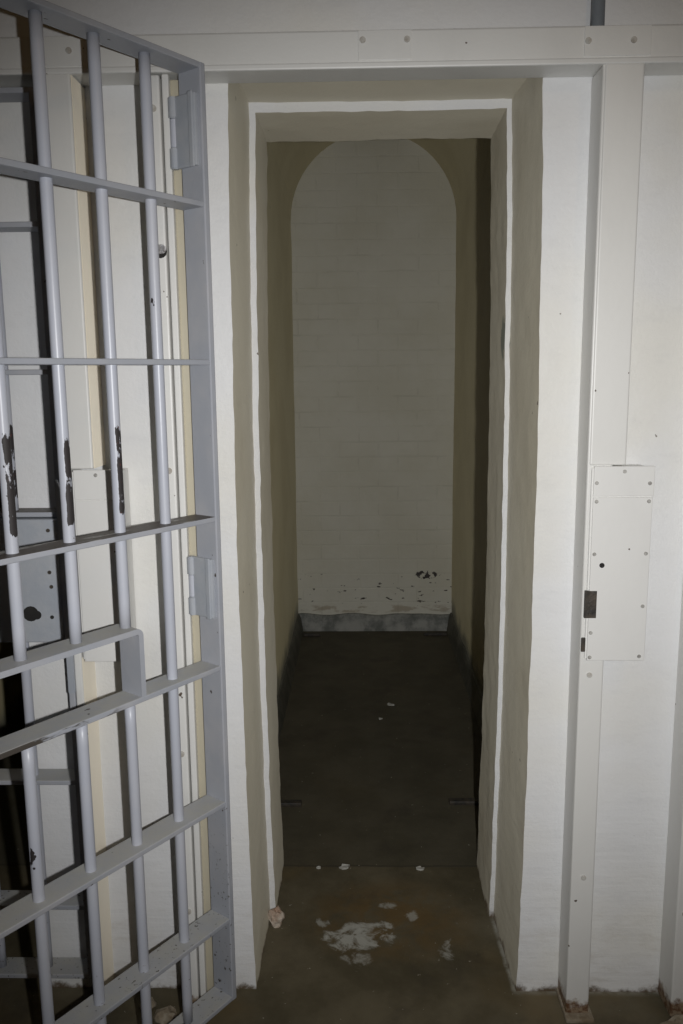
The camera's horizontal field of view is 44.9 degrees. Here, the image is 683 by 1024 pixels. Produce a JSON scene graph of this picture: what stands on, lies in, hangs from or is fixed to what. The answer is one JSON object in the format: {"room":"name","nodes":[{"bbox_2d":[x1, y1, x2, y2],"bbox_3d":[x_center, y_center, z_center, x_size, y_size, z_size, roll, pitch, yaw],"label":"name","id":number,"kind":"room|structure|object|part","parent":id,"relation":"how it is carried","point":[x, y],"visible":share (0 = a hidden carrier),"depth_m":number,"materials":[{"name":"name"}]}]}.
{"room":"prison interior","nodes":[
{"label":"prison interior","id":0,"kind":"room"},
{"bbox_2d":[0,488,24,737],"bbox_3d":[-1.466,-0.528,3.537,0.167,2.902,2.396,0,10,1],"label":"wall","id":1,"kind":"structure","parent":0,"point":[12,719],"depth_m":3.45,"materials":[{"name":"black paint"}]},
{"bbox_2d":[267,167,297,692],"bbox_3d":[-0.387,-0.535,3.512,0.190,2.903,2.395,0,10,1],"label":"wall","id":2,"kind":"structure","parent":0,"point":[279,260],"depth_m":3.95,"materials":[{"name":"beige paint"}]},
{"bbox_2d":[277,614,302,740],"bbox_3d":[-0.268,0.841,3.745,0.035,0.109,2.340,0,10,1],"label":"baseboard","id":3,"kind":"structure","parent":2,"relation":"attached to","point":[286,680],"depth_m":4.01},
{"bbox_2d":[0,631,670,1023],"bbox_3d":[0.057,1.226,2.124,4.800,0.120,6.150,0,10,1],"label":"floor","id":4,"kind":"structure","parent":0,"point":[380,939],"depth_m":2.55,"materials":[{"name":"concrete"}]},
{"bbox_2d":[46,74,113,985],"bbox_3d":[-0.560,0.161,1.831,0.076,2.088,0.106,0,10,1],"label":"post","id":5,"kind":"object","parent":4,"relation":"on","point":[65,94],"visible":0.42,"depth_m":1.72,"materials":[{"name":"white metal"}]},
{"bbox_2d":[0,87,91,978],"bbox_3d":[-0.986,0.132,1.827,0.795,1.976,0.080,0,10,1],"label":"gate","id":6,"kind":"object","parent":5,"relation":"attached to","point":[43,579],"visible":0.56,"depth_m":1.80,"materials":[{"name":"metal"}]},
{"bbox_2d":[72,468,136,660],"bbox_3d":[-0.519,0.113,1.824,0.100,0.423,0.091,0,10,1],"label":"cover plate","id":7,"kind":"object","parent":5,"relation":"attached to","point":[92,489],"visible":0.61,"depth_m":1.78,"materials":[{"name":"white paint"}]},
{"bbox_3d":[-0.519,-0.058,1.754,0.096,0.064,0.006,0,10,1],"label":"plate","id":8,"kind":"part","parent":7,"relation":"part of","materials":[{"name":"white paint"}]},
{"bbox_3d":[-0.518,0.152,1.789,0.094,0.358,0.006,0,10,1],"label":"plate","id":9,"kind":"part","parent":7,"relation":"part of","materials":[{"name":"white paint"}]},
{"bbox_2d":[140,997,156,1008],"bbox_3d":[-0.466,1.183,1.992,0.040,0.018,0.036,0,10,1],"label":"crumb","id":10,"kind":"object","parent":4,"relation":"on","point":[153,1003],"visible":0.38,"depth_m":1.99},
{"bbox_2d":[153,1005,176,1023],"bbox_3d":[-0.416,1.186,1.949,0.053,0.025,0.049,0,10,1],"label":"crumb","id":11,"kind":"object","parent":4,"relation":"on","point":[165,1015],"visible":0.95,"depth_m":1.94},
{"bbox_2d":[151,74,213,1003],"bbox_3d":[-0.338,0.160,1.834,0.087,2.085,0.090,0,10,1],"label":"post","id":12,"kind":"object","parent":4,"relation":"on","point":[171,235],"visible":0.53,"depth_m":1.77,"materials":[{"name":"white metal"}]},
{"bbox_2d":[0,0,236,1023],"bbox_3d":[-0.522,0.185,1.477,0.080,2.029,0.788,6,12,36],"label":"gate","id":13,"kind":"object","parent":12,"relation":"attached to","point":[186,111],"visible":1,"depth_m":1.60,"materials":[{"name":"metal"}]},
{"bbox_3d":[-0.574,0.328,1.412,0.060,0.139,0.557,6,12,36],"label":"slot frame","id":14,"kind":"part","parent":13,"relation":"part of","materials":[{"name":"paint"}]},
{"bbox_2d":[268,906,284,927],"bbox_3d":[-0.180,1.115,2.285,0.048,0.050,0.042,1,10,10],"label":"chunk","id":15,"kind":"object","parent":4,"relation":"on","point":[276,916],"visible":0.98,"depth_m":2.27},
{"bbox_2d":[281,800,301,806],"bbox_3d":[-0.202,1.027,2.918,0.122,0.014,0.028,0,10,1],"label":"strap","id":16,"kind":"object","parent":4,"relation":"on","point":[285,803],"visible":0.56,"depth_m":2.90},
{"bbox_2d":[304,633,319,636],"bbox_3d":[-0.171,0.712,4.796,0.095,0.014,0.028,0,10,1],"label":"strap","id":17,"kind":"object","parent":4,"relation":"on","point":[305,634],"visible":1,"depth_m":4.78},
{"bbox_2d":[339,864,349,869],"bbox_3d":[0.009,1.091,2.545,0.034,0.007,0.022,0,10,1],"label":"flake","id":18,"kind":"object","parent":4,"relation":"on","point":[344,866],"visible":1,"depth_m":2.54,"materials":[{"name":"white paint"}]},
{"bbox_2d":[416,866,423,870],"bbox_3d":[0.241,1.091,2.533,0.024,0.007,0.017,5,11,32],"label":"flake","id":19,"kind":"object","parent":4,"relation":"on","point":[419,868],"visible":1,"depth_m":2.53,"materials":[{"name":"white paint"}]},
{"bbox_2d":[424,632,446,635],"bbox_3d":[0.543,0.706,4.789,0.134,0.014,0.028,0,10,1],"label":"strap","id":20,"kind":"object","parent":4,"relation":"on","point":[425,633],"visible":1,"depth_m":4.78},
{"bbox_2d":[449,798,478,804],"bbox_3d":[0.474,1.021,2.917,0.189,0.014,0.028,0,10,1],"label":"strap","id":21,"kind":"object","parent":4,"relation":"on","point":[452,801],"visible":0.56,"depth_m":2.91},
{"bbox_2d":[556,63,644,1023],"bbox_3d":[0.556,0.155,1.805,0.084,2.088,0.106,0,10,1],"label":"post","id":22,"kind":"object","parent":4,"relation":"on","point":[617,89],"visible":1,"depth_m":1.72,"materials":[{"name":"white paint"}]},
{"bbox_3d":[0.557,1.178,1.977,0.066,0.012,0.106,0,10,1],"label":"foot plate","id":23,"kind":"part","parent":22,"relation":"part of","materials":[{"name":"beige metal"}]},
{"bbox_2d":[581,464,654,660],"bbox_3d":[0.587,0.106,1.798,0.138,0.423,0.091,0,10,1],"label":"cover plate","id":24,"kind":"object","parent":22,"relation":"attached to","point":[615,596],"visible":1,"depth_m":1.75,"materials":[{"name":"white paint"}]},
{"bbox_3d":[0.590,-0.064,1.728,0.126,0.064,0.006,0,10,1],"label":"plate","id":25,"kind":"part","parent":24,"relation":"part of","materials":[{"name":"white paint"}]},
{"bbox_2d":[658,584,682,1016],"bbox_3d":[0.806,0.153,1.807,0.087,2.085,0.090,0,10,1],"label":"post","id":26,"kind":"object","parent":4,"relation":"on","point":[670,984],"visible":0.88,"depth_m":1.91,"materials":[{"name":"white paint"}]},
{"bbox_2d":[660,1014,682,1023],"bbox_3d":[0.783,1.169,1.879,0.123,0.058,0.059,0,10,1],"label":"rubble heap","id":27,"kind":"object","parent":4,"relation":"on","point":[676,1019],"visible":1,"depth_m":1.88,"materials":[{"name":"beige stone"}]},
{"bbox_2d":[0,0,682,991],"bbox_3d":[0.043,-0.275,1.938,4.405,2.902,0.285,0,10,1],"label":"wall","id":28,"kind":"structure","parent":0,"point":[551,116],"depth_m":1.86,"materials":[{"name":"white paint"}]},
{"bbox_2d":[0,24,682,86],"bbox_3d":[0.033,-0.906,1.646,4.360,0.071,0.092,0,10,1],"label":"header beam","id":29,"kind":"structure","parent":28,"relation":"attached to","point":[561,51],"depth_m":1.61,"materials":[{"name":"white metal"}]},
{"bbox_3d":[-0.558,-0.903,1.621,0.099,0.054,0.004,0,10,1],"label":"splice plate","id":30,"kind":"part","parent":29,"relation":"part of","materials":[{"name":"white metal"}]},
{"bbox_3d":[0.084,-0.907,1.606,0.103,0.054,0.004,0,10,1],"label":"splice plate","id":31,"kind":"part","parent":29,"relation":"part of","materials":[{"name":"white metal"}]},
{"bbox_3d":[0.533,-0.909,1.596,0.128,0.054,0.004,0,10,1],"label":"splice plate","id":32,"kind":"part","parent":29,"relation":"part of","materials":[{"name":"white metal"}]},
{"bbox_2d":[590,0,605,25],"bbox_3d":[0.508,-1.314,1.597,0.052,0.745,0.034,0,10,1],"label":"conduit pipe","id":33,"kind":"object","parent":28,"relation":"attached to","point":[597,6],"visible":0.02,"depth_m":1.64,"materials":[{"name":"grey metal"}]},
{"bbox_2d":[291,139,455,614],"bbox_3d":[0.173,-0.746,4.742,1.256,2.902,0.136,0,10,1],"label":"wall","id":34,"kind":"structure","parent":0,"point":[373,222],"depth_m":4.68,"materials":[{"name":"white paint"}]},
{"bbox_2d":[298,613,449,630],"bbox_3d":[0.197,0.649,4.889,0.907,0.101,0.045,0,10,1],"label":"baseboard","id":35,"kind":"structure","parent":34,"relation":"attached to","point":[310,621],"depth_m":4.88,"materials":[{"name":"grey concrete"}]},
{"bbox_2d":[267,138,490,219],"bbox_3d":[0.146,-1.686,3.307,0.907,0.570,2.390,0,10,1],"label":"ceiling","id":36,"kind":"structure","parent":0,"point":[462,160],"depth_m":4.06,"materials":[{"name":"beige paint"}]},
{"bbox_2d":[249,98,511,916],"bbox_3d":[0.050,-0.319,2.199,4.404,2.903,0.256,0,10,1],"label":"door frame","id":37,"kind":"structure","parent":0,"point":[472,118],"depth_m":2.15,"materials":[{"name":"white paint"}]},
{"bbox_2d":[451,164,490,693],"bbox_3d":[0.691,-0.542,3.487,0.166,2.903,2.396,0,10,1],"label":"wall","id":38,"kind":"structure","parent":0,"point":[473,223],"depth_m":3.93,"materials":[{"name":"beige paint"}]},
{"bbox_2d":[447,612,482,731],"bbox_3d":[0.610,0.836,3.724,0.035,0.110,2.340,0,10,1],"label":"baseboard","id":39,"kind":"structure","parent":38,"relation":"attached to","point":[469,678],"depth_m":4.05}
]}

